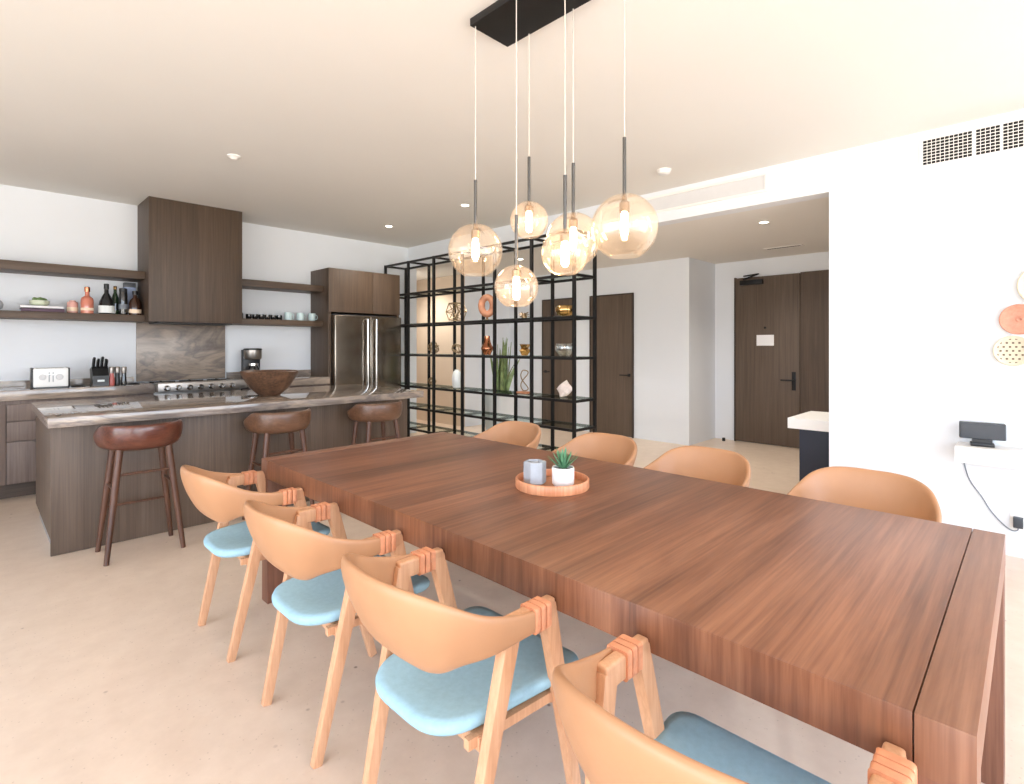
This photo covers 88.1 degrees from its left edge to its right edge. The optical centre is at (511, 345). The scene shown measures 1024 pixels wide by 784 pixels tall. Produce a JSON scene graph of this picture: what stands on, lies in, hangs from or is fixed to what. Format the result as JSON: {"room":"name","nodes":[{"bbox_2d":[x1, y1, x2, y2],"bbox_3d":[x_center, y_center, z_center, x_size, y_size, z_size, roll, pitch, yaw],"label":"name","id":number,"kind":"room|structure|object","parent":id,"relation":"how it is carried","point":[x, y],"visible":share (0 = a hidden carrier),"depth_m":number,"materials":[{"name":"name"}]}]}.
{"room":"dining room","nodes":[
{"label":"dining room","id":0,"kind":"room"},
{"bbox_2d":[0,184,416,432],"bbox_3d":[-4.632,-0.080,5.359,0.120,2.920,8.750,0,0,45],"label":"wall","id":1,"kind":"structure","parent":0,"point":[39,226],"depth_m":5.62,"materials":[{"name":"white paint"}]},
{"bbox_2d":[0,259,144,281],"bbox_3d":[-4.626,-0.739,5.007,0.378,0.082,1.856,0,0,45],"label":"floating shelf","id":2,"kind":"object","parent":1,"relation":"attached to","point":[6,266],"visible":1,"depth_m":5.16,"materials":[{"name":"brown wood"}]},
{"bbox_2d":[0,310,144,322],"bbox_3d":[-4.626,-0.289,5.007,0.378,0.066,1.856,0,0,45],"label":"floating shelf","id":3,"kind":"object","parent":1,"relation":"attached to","point":[4,314],"visible":1,"depth_m":5.11,"materials":[{"name":"brown wood"}]},
{"bbox_2d":[20,307,64,311],"bbox_3d":[-4.513,-0.340,5.081,0.220,0.034,0.310,0,0,45],"label":"book","id":4,"kind":"object","parent":3,"relation":"on","point":[21,308],"visible":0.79,"depth_m":5.00,"materials":[{"name":"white paper"}]},
{"bbox_2d":[19,305,63,308],"bbox_3d":[-4.516,-0.370,5.077,0.210,0.026,0.310,0,0,45],"label":"book","id":5,"kind":"object","parent":4,"relation":"on","point":[22,306],"visible":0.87,"depth_m":5.00,"materials":[{"name":"white paper"}]},
{"bbox_2d":[29,297,49,305],"bbox_3d":[-4.520,-0.425,5.060,0.150,0.083,0.150,0,0,45],"label":"succulent bowl","id":6,"kind":"object","parent":5,"relation":"on","point":[35,301],"visible":0.92,"depth_m":5.01,"materials":[{"name":"green ceramic"}]},
{"bbox_2d":[67,300,77,312],"bbox_3d":[-4.355,-0.388,5.241,0.090,0.130,0.090,0,0,45],"label":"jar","id":7,"kind":"object","parent":3,"relation":"on","point":[72,305],"visible":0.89,"depth_m":5.21,"materials":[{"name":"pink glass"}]},
{"bbox_2d":[80,287,93,312],"bbox_3d":[-4.224,-0.455,5.260,0.106,0.265,0.106,0,0,45],"label":"bottle","id":8,"kind":"object","parent":3,"relation":"on","point":[86,302],"visible":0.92,"depth_m":5.23,"materials":[{"name":"orange glass"}]},
{"bbox_2d":[98,284,114,313],"bbox_3d":[-4.123,-0.477,5.378,0.138,0.310,0.138,0,0,45],"label":"bottle","id":9,"kind":"object","parent":3,"relation":"on","point":[106,304],"visible":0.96,"depth_m":5.34,"materials":[{"name":"black glass"}]},
{"bbox_2d":[112,286,118,313],"bbox_3d":[-4.127,-0.472,5.501,0.069,0.300,0.069,0,0,45],"label":"bottle","id":10,"kind":"object","parent":3,"relation":"on","point":[115,298],"visible":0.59,"depth_m":5.49,"materials":[{"name":"green glass"}]},
{"bbox_2d":[118,288,127,314],"bbox_3d":[-4.032,-0.460,5.485,0.078,0.275,0.078,0,0,45],"label":"bottle","id":11,"kind":"object","parent":3,"relation":"on","point":[123,297],"visible":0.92,"depth_m":5.46,"materials":[{"name":"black glass"}]},
{"bbox_2d":[123,282,135,314],"bbox_3d":[-4.090,-0.498,5.654,0.081,0.351,0.101,0,0,45],"label":"carton","id":12,"kind":"object","parent":3,"relation":"on","point":[130,287],"visible":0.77,"depth_m":5.62,"materials":[{"name":"cardboard"}]},
{"bbox_2d":[129,291,140,314],"bbox_3d":[-3.954,-0.450,5.549,0.110,0.255,0.110,0,0,45],"label":"bottle","id":13,"kind":"object","parent":3,"relation":"on","point":[134,303],"visible":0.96,"depth_m":5.51,"materials":[{"name":"brown glass"}]},
{"bbox_2d":[136,323,224,381],"bbox_3d":[-3.797,0.068,6.102,0.027,0.644,0.890,0,0,45],"label":"backsplash","id":14,"kind":"structure","parent":1,"relation":"attached to","point":[163,352],"depth_m":6.06,"materials":[{"name":"grey stone"}]},
{"bbox_2d":[138,196,241,325],"bbox_3d":[-3.600,-0.889,5.934,0.535,1.299,0.900,0,0,45],"label":"upper cabinet","id":15,"kind":"object","parent":1,"relation":"attached to","point":[190,254],"visible":0.98,"depth_m":5.70,"materials":[{"name":"brown wood"}]},
{"bbox_2d":[149,322,231,325],"bbox_3d":[-3.601,-0.250,5.937,0.400,0.020,0.720,0,0,45],"label":"range hood","id":16,"kind":"object","parent":15,"relation":"attached to","point":[162,323],"depth_m":5.91,"materials":[{"name":"metal"}]},
{"bbox_2d":[232,318,322,326],"bbox_3d":[-2.974,-0.290,6.687,0.378,0.069,1.048,0,0,45],"label":"floating shelf","id":17,"kind":"object","parent":1,"relation":"attached to","point":[248,322],"visible":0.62,"depth_m":6.60,"materials":[{"name":"brown wood"}]},
{"bbox_2d":[246,314,251,318],"bbox_3d":[-3.177,-0.355,6.383,0.068,0.060,0.068,0,0,45],"label":"cup","id":18,"kind":"object","parent":17,"relation":"on","point":[248,316],"visible":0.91,"depth_m":6.36,"materials":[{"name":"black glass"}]},
{"bbox_2d":[252,314,257,318],"bbox_3d":[-3.126,-0.355,6.435,0.068,0.060,0.068,0,0,45],"label":"cup","id":19,"kind":"object","parent":17,"relation":"on","point":[254,316],"visible":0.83,"depth_m":6.41,"materials":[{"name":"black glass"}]},
{"bbox_2d":[284,312,293,319],"bbox_3d":[-2.841,-0.376,6.733,0.090,0.100,0.113,0,0,12],"label":"mug","id":20,"kind":"object","parent":17,"relation":"on","point":[287,315],"visible":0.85,"depth_m":6.69,"materials":[{"name":"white ceramic"}]},
{"bbox_2d":[296,313,305,319],"bbox_3d":[-2.733,-0.376,6.844,0.090,0.100,0.113,0,0,12],"label":"mug","id":21,"kind":"object","parent":17,"relation":"on","point":[299,316],"visible":0.87,"depth_m":6.80,"materials":[{"name":"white ceramic"}]},
{"bbox_2d":[308,313,317,320],"bbox_3d":[-2.624,-0.376,6.954,0.090,0.100,0.113,0,0,12],"label":"mug","id":22,"kind":"object","parent":17,"relation":"on","point":[311,316],"visible":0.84,"depth_m":6.91,"materials":[{"name":"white ceramic"}]},
{"bbox_2d":[242,279,322,293],"bbox_3d":[-2.974,-0.750,6.687,0.378,0.080,1.048,0,0,45],"label":"floating shelf","id":23,"kind":"object","parent":1,"relation":"attached to","point":[246,283],"visible":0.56,"depth_m":6.60,"materials":[{"name":"brown wood"}]},
{"bbox_2d":[417,274,508,426],"bbox_3d":[-1.326,0.075,10.277,2.500,2.610,1.100,0,0,45],"label":"wall","id":24,"kind":"structure","parent":0,"point":[443,334],"depth_m":9.38,"materials":[{"name":"beige paint"}]},
{"bbox_2d":[0,0,1023,247],"bbox_3d":[-0.940,-1.600,1.611,10.800,0.120,8.980,0,0,45],"label":"ceiling","id":25,"kind":"structure","parent":0,"point":[349,119],"depth_m":3.29,"materials":[{"name":"paint"}]},
{"bbox_2d":[227,154,240,160],"bbox_3d":[-2.254,-1.524,4.288,0.100,0.032,0.100,0,0,45],"label":"ceiling sensor","id":26,"kind":"object","parent":25,"relation":"attached to","point":[234,157],"visible":1,"depth_m":4.27,"materials":[{"name":"white paint"}]},
{"bbox_2d":[470,0,629,299],"bbox_3d":[0.150,-0.856,2.332,0.936,1.368,0.483,0,0,45],"label":"pendant light","id":27,"kind":"object","parent":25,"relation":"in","point":[497,21],"depth_m":2.36,"materials":[{"name":"black metal"}]},
{"bbox_2d":[471,224,479,238],"bbox_3d":[-0.172,-0.538,2.490,0.042,0.069,0.042,0,0,45],"label":"socket","id":28,"kind":"object","parent":27,"relation":"attached to","point":[475,233],"depth_m":2.48,"materials":[{"name":"brown metal"}]},
{"bbox_2d":[512,265,520,277],"bbox_3d":[0.019,-0.325,2.302,0.042,0.052,0.042,0,0,45],"label":"socket","id":29,"kind":"object","parent":27,"relation":"attached to","point":[516,273],"depth_m":2.29,"materials":[{"name":"brown metal"}]},
{"bbox_2d":[525,201,532,211],"bbox_3d":[0.082,-0.670,2.549,0.042,0.050,0.042,0,0,45],"label":"socket","id":30,"kind":"object","parent":27,"relation":"attached to","point":[528,208],"depth_m":2.53,"materials":[{"name":"brown metal"}]},
{"bbox_2d":[560,229,569,242],"bbox_3d":[0.212,-0.440,2.113,0.042,0.052,0.042,0,0,45],"label":"socket","id":31,"kind":"object","parent":27,"relation":"attached to","point":[564,237],"depth_m":2.10,"materials":[{"name":"brown metal"}]},
{"bbox_2d":[568,213,577,227],"bbox_3d":[0.273,-0.560,2.361,0.042,0.066,0.042,0,0,45],"label":"socket","id":32,"kind":"object","parent":27,"relation":"attached to","point":[573,221],"depth_m":2.34,"materials":[{"name":"brown metal"}]},
{"bbox_2d":[619,194,629,212],"bbox_3d":[0.462,-0.585,2.175,0.042,0.073,0.042,0,0,45],"label":"socket","id":33,"kind":"object","parent":27,"relation":"attached to","point":[624,206],"depth_m":2.16,"materials":[{"name":"brown metal"}]},
{"bbox_2d":[657,168,670,175],"bbox_3d":[1.330,-1.519,4.628,0.124,0.042,0.124,0,0,45],"label":"smoke detector","id":34,"kind":"object","parent":25,"relation":"attached to","point":[662,171],"visible":1,"depth_m":4.59,"materials":[{"name":"white paint"}]},
{"bbox_2d":[0,419,1023,783],"bbox_3d":[-0.317,1.440,3.957,13.200,0.120,13.200,0,0,45],"label":"floor","id":35,"kind":"structure","parent":0,"point":[109,674],"depth_m":2.16,"materials":[{"name":"stone"}]},
{"bbox_2d":[0,401,5,498],"bbox_3d":[-4.862,0.935,4.639,0.540,0.890,0.600,0,0,45],"label":"base cabinet","id":36,"kind":"object","parent":35,"relation":"on","point":[2,403],"visible":0.98,"depth_m":4.65,"materials":[{"name":"brown wood"}]},
{"bbox_2d":[0,377,154,400],"bbox_3d":[-4.477,0.410,5.021,0.565,0.150,1.725,0,0,45],"label":"countertop","id":37,"kind":"structure","parent":36,"relation":"on","point":[9,390],"depth_m":5.04,"materials":[{"name":"stone"}]},
{"bbox_2d":[30,367,69,388],"bbox_3d":[-4.364,0.299,4.997,0.220,0.190,0.274,0,0,45],"label":"picture frame","id":38,"kind":"object","parent":37,"relation":"on","point":[55,377],"visible":1,"depth_m":4.93,"materials":[{"name":"white paper"}]},
{"bbox_2d":[90,357,108,385],"bbox_3d":[-4.150,0.250,5.320,0.202,0.289,0.130,0,0,45],"label":"knife block","id":39,"kind":"object","parent":37,"relation":"on","point":[99,375],"visible":1,"depth_m":5.26,"materials":[{"name":"black plastic"}]},
{"bbox_2d":[109,367,114,384],"bbox_3d":[-4.037,0.301,5.336,0.052,0.186,0.052,0,0,45],"label":"pepper mill","id":40,"kind":"object","parent":37,"relation":"on","point":[111,369],"visible":0.97,"depth_m":5.32,"materials":[{"name":"metal"}]},
{"bbox_2d":[115,366,120,384],"bbox_3d":[-4.017,0.301,5.386,0.052,0.186,0.052,0,0,45],"label":"pepper mill","id":41,"kind":"object","parent":37,"relation":"on","point":[117,369],"visible":1,"depth_m":5.37,"materials":[{"name":"black plastic"}]},
{"bbox_2d":[121,366,126,384],"bbox_3d":[-3.967,0.301,5.407,0.052,0.186,0.052,0,0,45],"label":"pepper mill","id":42,"kind":"object","parent":37,"relation":"on","point":[124,368],"visible":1,"depth_m":5.39,"materials":[{"name":"silver glass"}]},
{"bbox_2d":[5,397,91,498],"bbox_3d":[-4.442,0.935,5.067,0.540,0.890,0.600,0,0,45],"label":"base cabinet","id":43,"kind":"object","parent":35,"relation":"on","point":[20,419],"visible":0.38,"depth_m":4.75,"materials":[{"name":"brown wood"}]},
{"bbox_2d":[92,393,152,398],"bbox_3d":[-4.056,0.935,5.460,0.540,0.890,0.500,0,0,45],"label":"base cabinet","id":44,"kind":"object","parent":35,"relation":"on","point":[149,394],"visible":0.02,"depth_m":5.27,"materials":[{"name":"brown wood"}]},
{"bbox_2d":[93,419,185,565],"bbox_3d":[-2.524,0.946,3.595,0.484,0.872,0.501,0,0,45],"label":"bar stool","id":45,"kind":"object","parent":35,"relation":"on","point":[115,439],"visible":1,"depth_m":3.50,"materials":[{"name":"brown wood"}]},
{"bbox_2d":[149,378,246,394],"bbox_3d":[-3.499,0.880,5.865,0.706,1.000,0.850,0,0,45],"label":"range cooker","id":46,"kind":"object","parent":35,"relation":"on","point":[209,385],"visible":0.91,"depth_m":5.66,"materials":[{"name":"metal"}]},
{"bbox_2d":[156,390,239,394],"bbox_3d":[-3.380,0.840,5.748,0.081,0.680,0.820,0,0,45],"label":"oven","id":47,"kind":"object","parent":46,"relation":"in","point":[186,392],"depth_m":5.72,"materials":[{"name":"silver metal"}]},
{"bbox_2d":[36,399,406,556],"bbox_3d":[-2.472,0.952,4.864,1.195,0.853,2.768,0,0,45],"label":"base cabinet","id":48,"kind":"object","parent":35,"relation":"on","point":[70,467],"visible":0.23,"depth_m":3.86,"materials":[{"name":"brown wood"}]},
{"bbox_2d":[31,384,423,428],"bbox_3d":[-2.415,0.492,4.868,1.390,0.064,2.903,0,0,45],"label":"countertop","id":49,"kind":"structure","parent":48,"relation":"on","point":[84,412],"depth_m":4.31,"materials":[{"name":"stone"}]},
{"bbox_2d":[240,370,297,395],"bbox_3d":[-2.256,0.345,4.923,0.504,0.230,0.504,0,0,45],"label":"wooden bowl","id":50,"kind":"object","parent":49,"relation":"on","point":[262,382],"visible":1,"depth_m":4.77,"materials":[{"name":"brown wood"}]},
{"bbox_2d":[180,465,329,662],"bbox_3d":[-1.261,0.970,2.590,0.550,0.826,0.604,0,0,45],"label":"dining chair","id":51,"kind":"object","parent":35,"relation":"on","point":[216,495],"visible":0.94,"depth_m":2.38,"materials":[{"name":"wood"}]},
{"bbox_2d":[242,408,313,519],"bbox_3d":[-1.875,0.946,4.255,0.484,0.872,0.501,0,0,45],"label":"bar stool","id":52,"kind":"object","parent":35,"relation":"on","point":[266,424],"visible":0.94,"depth_m":4.08,"materials":[{"name":"brown leather"}]},
{"bbox_2d":[241,384,327,390],"bbox_3d":[-2.914,0.935,6.622,0.540,0.890,1.040,0,0,45],"label":"base cabinet","id":53,"kind":"object","parent":35,"relation":"on","point":[316,384],"visible":0.02,"depth_m":6.58,"materials":[{"name":"brown wood"}]},
{"bbox_2d":[226,370,329,387],"bbox_3d":[-2.908,0.403,6.617,0.565,0.165,1.050,0,0,45],"label":"countertop","id":54,"kind":"structure","parent":53,"relation":"on","point":[304,377],"depth_m":6.63,"materials":[{"name":"stone"}]},
{"bbox_2d":[241,348,261,378],"bbox_3d":[-3.134,0.211,6.404,0.232,0.366,0.210,0,0,45],"label":"coffee maker","id":55,"kind":"object","parent":54,"relation":"on","point":[250,357],"visible":0.85,"depth_m":6.37,"materials":[{"name":"black plastic"}]},
{"bbox_2d":[243,500,429,768],"bbox_3d":[-0.673,0.970,2.011,0.550,0.826,0.604,0,0,45],"label":"dining chair","id":56,"kind":"object","parent":35,"relation":"on","point":[312,591],"visible":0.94,"depth_m":1.81,"materials":[{"name":"brown wood"}]},
{"bbox_2d":[311,268,399,385],"bbox_3d":[-2.174,0.183,7.392,0.525,2.394,1.075,0,0,45],"label":"tall cabinet","id":57,"kind":"object","parent":35,"relation":"on","point":[350,292],"visible":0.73,"depth_m":7.09,"materials":[{"name":"brown wood"}]},
{"bbox_2d":[331,314,400,388],"bbox_3d":[-2.100,0.470,7.340,0.614,1.780,1.005,0,0,45],"label":"fridge","id":58,"kind":"object","parent":35,"relation":"on","point":[365,349],"visible":0.37,"depth_m":7.10,"materials":[{"name":"grey metal"}]},
{"bbox_2d":[347,400,401,444],"bbox_3d":[-1.258,0.946,4.883,0.484,0.872,0.501,0,0,45],"label":"bar stool","id":59,"kind":"object","parent":35,"relation":"on","point":[369,413],"visible":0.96,"depth_m":4.70,"materials":[{"name":"brown leather"}]},
{"bbox_2d":[341,547,580,783],"bbox_3d":[-0.156,0.970,1.503,0.550,0.826,0.604,0,0,45],"label":"dining chair","id":60,"kind":"object","parent":35,"relation":"on","point":[445,669],"visible":0.98,"depth_m":1.34,"materials":[{"name":"brown wood"}]},
{"bbox_2d":[384,229,596,450],"bbox_3d":[-0.503,0.085,6.833,3.594,2.590,0.391,0,0,45],"label":"shelf unit","id":61,"kind":"object","parent":35,"relation":"on","point":[539,396],"visible":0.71,"depth_m":6.47,"materials":[{"name":"black metal"}]},
{"bbox_2d":[428,342,438,352],"bbox_3d":[-1.100,0.024,7.419,0.157,0.168,0.168,0,0,-7],"label":"wire sculpture","id":62,"kind":"object","parent":61,"relation":"on","point":[430,344],"visible":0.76,"depth_m":7.38,"materials":[{"name":"gold metal"}]},
{"bbox_2d":[451,343,460,353],"bbox_3d":[-0.732,0.034,7.058,0.139,0.140,0.149,0,0,45],"label":"wire sculpture","id":63,"kind":"object","parent":61,"relation":"on","point":[458,345],"visible":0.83,"depth_m":7.02,"materials":[{"name":"gold metal"}]},
{"bbox_2d":[446,302,466,320],"bbox_3d":[-0.747,-0.459,7.072,0.272,0.236,0.152,0,0,45],"label":"wire sculpture","id":64,"kind":"object","parent":61,"relation":"on","point":[456,317],"visible":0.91,"depth_m":7.08,"materials":[{"name":"gold metal"}]},
{"bbox_2d":[452,369,460,387],"bbox_3d":[-0.736,0.434,7.061,0.136,0.240,0.136,0,0,45],"label":"vase","id":65,"kind":"object","parent":61,"relation":"on","point":[456,376],"visible":0.97,"depth_m":7.01,"materials":[{"name":"ceramic"}]},
{"bbox_2d":[478,294,492,319],"bbox_3d":[-0.312,-0.487,6.644,0.228,0.332,0.090,0,0,0],"label":"ring vase","id":66,"kind":"object","parent":61,"relation":"on","point":[487,297],"visible":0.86,"depth_m":6.61,"materials":[{"name":"orange ceramic"}]},
{"bbox_2d":[481,336,492,354],"bbox_3d":[-0.312,-0.008,6.644,0.156,0.235,0.156,0,0,45],"label":"copper vase","id":67,"kind":"object","parent":61,"relation":"on","point":[487,348],"visible":1,"depth_m":6.60,"materials":[{"name":"orange metal"}]},
{"bbox_2d":[517,370,529,393],"bbox_3d":[0.138,0.416,6.203,0.150,0.276,0.090,0,0,45],"label":"ornament","id":68,"kind":"object","parent":61,"relation":"on","point":[522,391],"visible":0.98,"depth_m":6.19,"materials":[{"name":"brown wood"}]},
{"bbox_2d":[519,344,529,354],"bbox_3d":[0.143,0.044,6.191,0.142,0.130,0.140,0,0,45],"label":"goblet","id":69,"kind":"object","parent":61,"relation":"on","point":[524,350],"visible":0.95,"depth_m":6.15,"materials":[{"name":"gold metal"}]},
{"bbox_2d":[520,312,528,317],"bbox_3d":[0.141,-0.357,6.199,0.140,0.073,0.103,0,0,45],"label":"ornament","id":70,"kind":"object","parent":61,"relation":"on","point":[523,315],"visible":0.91,"depth_m":6.17,"materials":[{"name":"gold metal"}]},
{"bbox_2d":[555,305,571,315],"bbox_3d":[0.580,-0.380,5.768,0.203,0.118,0.227,0,0,45],"label":"bowl","id":71,"kind":"object","parent":61,"relation":"on","point":[561,310],"visible":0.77,"depth_m":5.69,"materials":[{"name":"gold metal"}]},
{"bbox_2d":[557,380,571,396],"bbox_3d":[0.576,0.461,5.770,0.160,0.186,0.136,0,0,45],"label":"crystal","id":72,"kind":"object","parent":61,"relation":"on","point":[564,389],"visible":0.99,"depth_m":5.73},
{"bbox_2d":[485,337,519,429],"bbox_3d":[-0.144,0.632,7.223,0.437,1.496,0.370,0,0,45],"label":"snake plant","id":73,"kind":"object","parent":35,"relation":"on","point":[505,405],"visible":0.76,"depth_m":7.17,"materials":[{"name":"green plant"}]},
{"bbox_2d":[473,421,540,448],"bbox_3d":[-0.109,0.970,3.676,0.550,0.826,0.604,0,0,45],"label":"dining chair","id":74,"kind":"object","parent":35,"relation":"on","point":[526,434],"visible":0.31,"depth_m":3.90,"materials":[{"name":"brown wood"}]},
{"bbox_2d":[552,432,636,465],"bbox_3d":[0.433,0.970,3.144,0.550,0.826,0.604,0,0,45],"label":"dining chair","id":75,"kind":"object","parent":35,"relation":"on","point":[619,449],"visible":0.35,"depth_m":3.35,"materials":[{"name":"brown wood"}]},
{"bbox_2d":[261,432,1005,783],"bbox_3d":[0.117,0.995,2.296,2.930,0.770,1.246,0,0,45],"label":"dining table","id":76,"kind":"object","parent":35,"relation":"on","point":[867,629],"visible":0.92,"depth_m":1.48,"materials":[{"name":"brown wood"}]},
{"bbox_2d":[515,469,588,496],"bbox_3d":[0.175,0.590,2.299,0.320,0.040,0.320,0,0,45],"label":"round tray","id":77,"kind":"object","parent":76,"relation":"on","point":[581,481],"visible":0.73,"depth_m":2.18,"materials":[{"name":"brown wood"}]},
{"bbox_2d":[524,459,545,484],"bbox_3d":[0.100,0.552,2.316,0.087,0.097,0.100,0,0,24],"label":"candle cup","id":78,"kind":"object","parent":77,"relation":"on","point":[534,469],"visible":0.98,"depth_m":2.28,"materials":[{"name":"white ceramic"}]},
{"bbox_2d":[548,447,576,485],"bbox_3d":[0.222,0.517,2.275,0.139,0.166,0.125,0,0,45],"label":"potted succulent","id":79,"kind":"object","parent":77,"relation":"on","point":[562,472],"visible":0.99,"depth_m":2.24,"materials":[{"name":"green plant"}]},
{"bbox_2d":[552,464,573,485],"bbox_3d":[0.220,0.559,2.273,0.096,0.082,0.096,0,0,45],"label":"pot","id":80,"kind":"object","parent":79,"relation":"attached to","point":[562,474],"depth_m":2.23,"materials":[{"name":"white ceramic"}]},
{"bbox_2d":[644,446,750,486],"bbox_3d":[0.896,0.970,2.688,0.550,0.826,0.604,0,0,45],"label":"dining chair","id":81,"kind":"object","parent":35,"relation":"on","point":[707,463],"visible":0.32,"depth_m":2.88,"materials":[{"name":"brown wood"}]},
{"bbox_2d":[552,634,917,783],"bbox_3d":[0.386,0.970,0.971,0.550,0.826,0.604,0,0,45],"label":"dining chair","id":82,"kind":"object","parent":35,"relation":"on","point":[687,748],"visible":1,"depth_m":1.04,"materials":[{"name":"brown wood"}]},
{"bbox_2d":[788,411,828,481],"bbox_3d":[3.241,1.001,4.235,1.715,0.758,0.675,0,0,45],"label":"countertop","id":83,"kind":"structure","parent":35,"relation":"on","point":[813,426],"depth_m":4.48,"materials":[{"name":"white paint"}]},
{"bbox_2d":[787,466,941,522],"bbox_3d":[1.416,0.970,2.178,0.550,0.826,0.604,0,0,45],"label":"dining chair","id":84,"kind":"object","parent":35,"relation":"on","point":[888,492],"visible":0.27,"depth_m":2.35,"materials":[{"name":"brown wood"}]},
{"bbox_2d":[509,257,714,444],"bbox_3d":[1.992,0.075,9.365,3.510,2.610,2.250,0,0,45],"label":"wall","id":85,"kind":"structure","parent":0,"point":[674,299],"depth_m":7.75,"materials":[{"name":"white paint"}]},
{"bbox_2d":[542,298,571,428],"bbox_3d":[0.753,0.290,8.940,0.690,2.180,0.094,0,0,45],"label":"door","id":86,"kind":"structure","parent":85,"relation":"in","point":[562,330],"depth_m":8.95,"materials":[{"name":"brown wood"}]},
{"bbox_2d":[589,293,633,437],"bbox_3d":[1.514,0.290,8.191,0.799,2.180,0.094,0,0,45],"label":"door","id":87,"kind":"structure","parent":85,"relation":"in","point":[615,312],"depth_m":8.17,"materials":[{"name":"brown wood"}]},
{"bbox_2d":[417,197,828,280],"bbox_3d":[2.817,-1.290,7.145,13.200,0.120,4.260,0,0,45],"label":"ceiling","id":88,"kind":"structure","parent":0,"point":[735,237],"depth_m":6.35,"materials":[{"name":"paint"}]},
{"bbox_2d":[764,244,804,249],"bbox_3d":[3.373,-1.226,6.570,0.440,0.008,0.120,0,0,45],"label":"ceiling vent","id":89,"kind":"object","parent":88,"relation":"in","point":[797,245],"visible":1,"depth_m":6.56,"materials":[{"name":"white metal"}]},
{"bbox_2d":[408,109,1023,557],"bbox_3d":[2.088,-0.080,4.763,10.500,2.920,0.160,0,0,45],"label":"wall","id":90,"kind":"structure","parent":0,"point":[925,264],"depth_m":3.84,"materials":[{"name":"white paint"}]},
{"bbox_2d":[599,172,767,223],"bbox_3d":[1.573,-1.410,5.143,1.733,0.166,0.020,0,0,45],"label":"air vent","id":91,"kind":"object","parent":90,"relation":"in","point":[756,183],"visible":1,"depth_m":5.01,"materials":[{"name":"white paint"}]},
{"bbox_2d":[920,117,1023,168],"bbox_3d":[3.361,-1.380,3.387,1.195,0.210,0.017,0,0,45],"label":"air vent","id":92,"kind":"object","parent":90,"relation":"in","point":[1007,136],"visible":1,"depth_m":3.60,"materials":[{"name":"white metal"}]},
{"bbox_2d":[922,130,972,165],"bbox_3d":[3.038,-1.380,3.696,0.271,0.180,0.004,0,0,45],"label":"grille","id":93,"kind":"object","parent":92,"relation":"attached to","point":[953,147],"depth_m":3.69,"materials":[{"name":"white metal"}]},
{"bbox_2d":[975,124,1000,155],"bbox_3d":[3.190,-1.380,3.546,0.125,0.180,0.004,0,0,45],"label":"grille","id":94,"kind":"object","parent":92,"relation":"attached to","point":[987,137],"depth_m":3.55,"materials":[{"name":"white metal"}]},
{"bbox_2d":[1003,119,1023,150],"bbox_3d":[3.313,-1.380,3.425,0.200,0.180,0.004,0,0,45],"label":"grille","id":95,"kind":"object","parent":92,"relation":"attached to","point":[1013,130],"depth_m":3.46,"materials":[{"name":"white metal"}]},
{"bbox_2d":[955,441,1023,469],"bbox_3d":[3.600,0.713,2.995,1.665,0.105,0.239,0,0,45],"label":"wall ledge","id":96,"kind":"object","parent":90,"relation":"attached to","point":[999,456],"visible":1,"depth_m":3.38,"materials":[{"name":"white paint"}]},
{"bbox_2d":[959,421,1005,447],"bbox_3d":[3.101,0.582,3.490,0.230,0.155,0.085,0,0,38],"label":"smart speaker","id":97,"kind":"object","parent":96,"relation":"on","point":[982,434],"visible":1,"depth_m":3.46},
{"bbox_2d":[964,463,1018,530],"bbox_3d":[3.202,0.986,3.542,0.020,0.452,0.279,0,0,-42],"label":"power cable","id":98,"kind":"object","parent":96,"relation":"hanging from","point":[964,463],"visible":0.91,"depth_m":3.56,"materials":[{"name":"white plastic"}]},
{"bbox_2d":[993,336,1023,365],"bbox_3d":[3.274,0.032,3.456,0.198,0.198,0.033,0,0,45],"label":"wall basket","id":99,"kind":"object","parent":90,"relation":"attached to","point":[1009,350],"visible":1,"depth_m":3.47,"materials":[{"name":"beige wicker"}]},
{"bbox_2d":[999,304,1023,334],"bbox_3d":[3.295,-0.173,3.435,0.198,0.198,0.033,0,0,45],"label":"wall basket","id":100,"kind":"object","parent":90,"relation":"attached to","point":[1011,319],"visible":1,"depth_m":3.46,"materials":[{"name":"pink wicker"}]},
{"bbox_2d":[1010,511,1023,531],"bbox_3d":[3.291,1.148,3.439,0.080,0.120,0.040,0,0,45],"label":"wall outlet","id":101,"kind":"object","parent":90,"relation":"attached to","point":[1016,519],"visible":1,"depth_m":3.44,"materials":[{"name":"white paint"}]},
{"bbox_2d":[1017,272,1023,298],"bbox_3d":[3.382,-0.390,3.348,0.273,0.273,0.035,0,0,45],"label":"wall basket","id":102,"kind":"object","parent":90,"relation":"attached to","point":[1020,283],"visible":1,"depth_m":3.42,"materials":[{"name":"white wicker"}]},
{"bbox_2d":[715,252,828,447],"bbox_3d":[4.740,0.075,6.384,4.590,2.610,0.150,0,0,45],"label":"wall","id":103,"kind":"structure","parent":0,"point":[725,273],"depth_m":7.79,"materials":[{"name":"white paint"}]},
{"bbox_2d":[734,273,799,447],"bbox_3d":[3.520,0.184,7.369,0.870,2.392,0.155,0,0,45],"label":"door","id":104,"kind":"structure","parent":103,"relation":"in","point":[766,308],"depth_m":7.38,"materials":[{"name":"brown wood"}]},
{"bbox_2d":[800,270,828,413],"bbox_3d":[4.238,0.195,6.747,1.015,2.370,0.035,0,0,45],"label":"wall panel","id":105,"kind":"object","parent":103,"relation":"attached to","point":[814,285],"visible":0.21,"depth_m":6.97,"materials":[{"name":"brown wood"}]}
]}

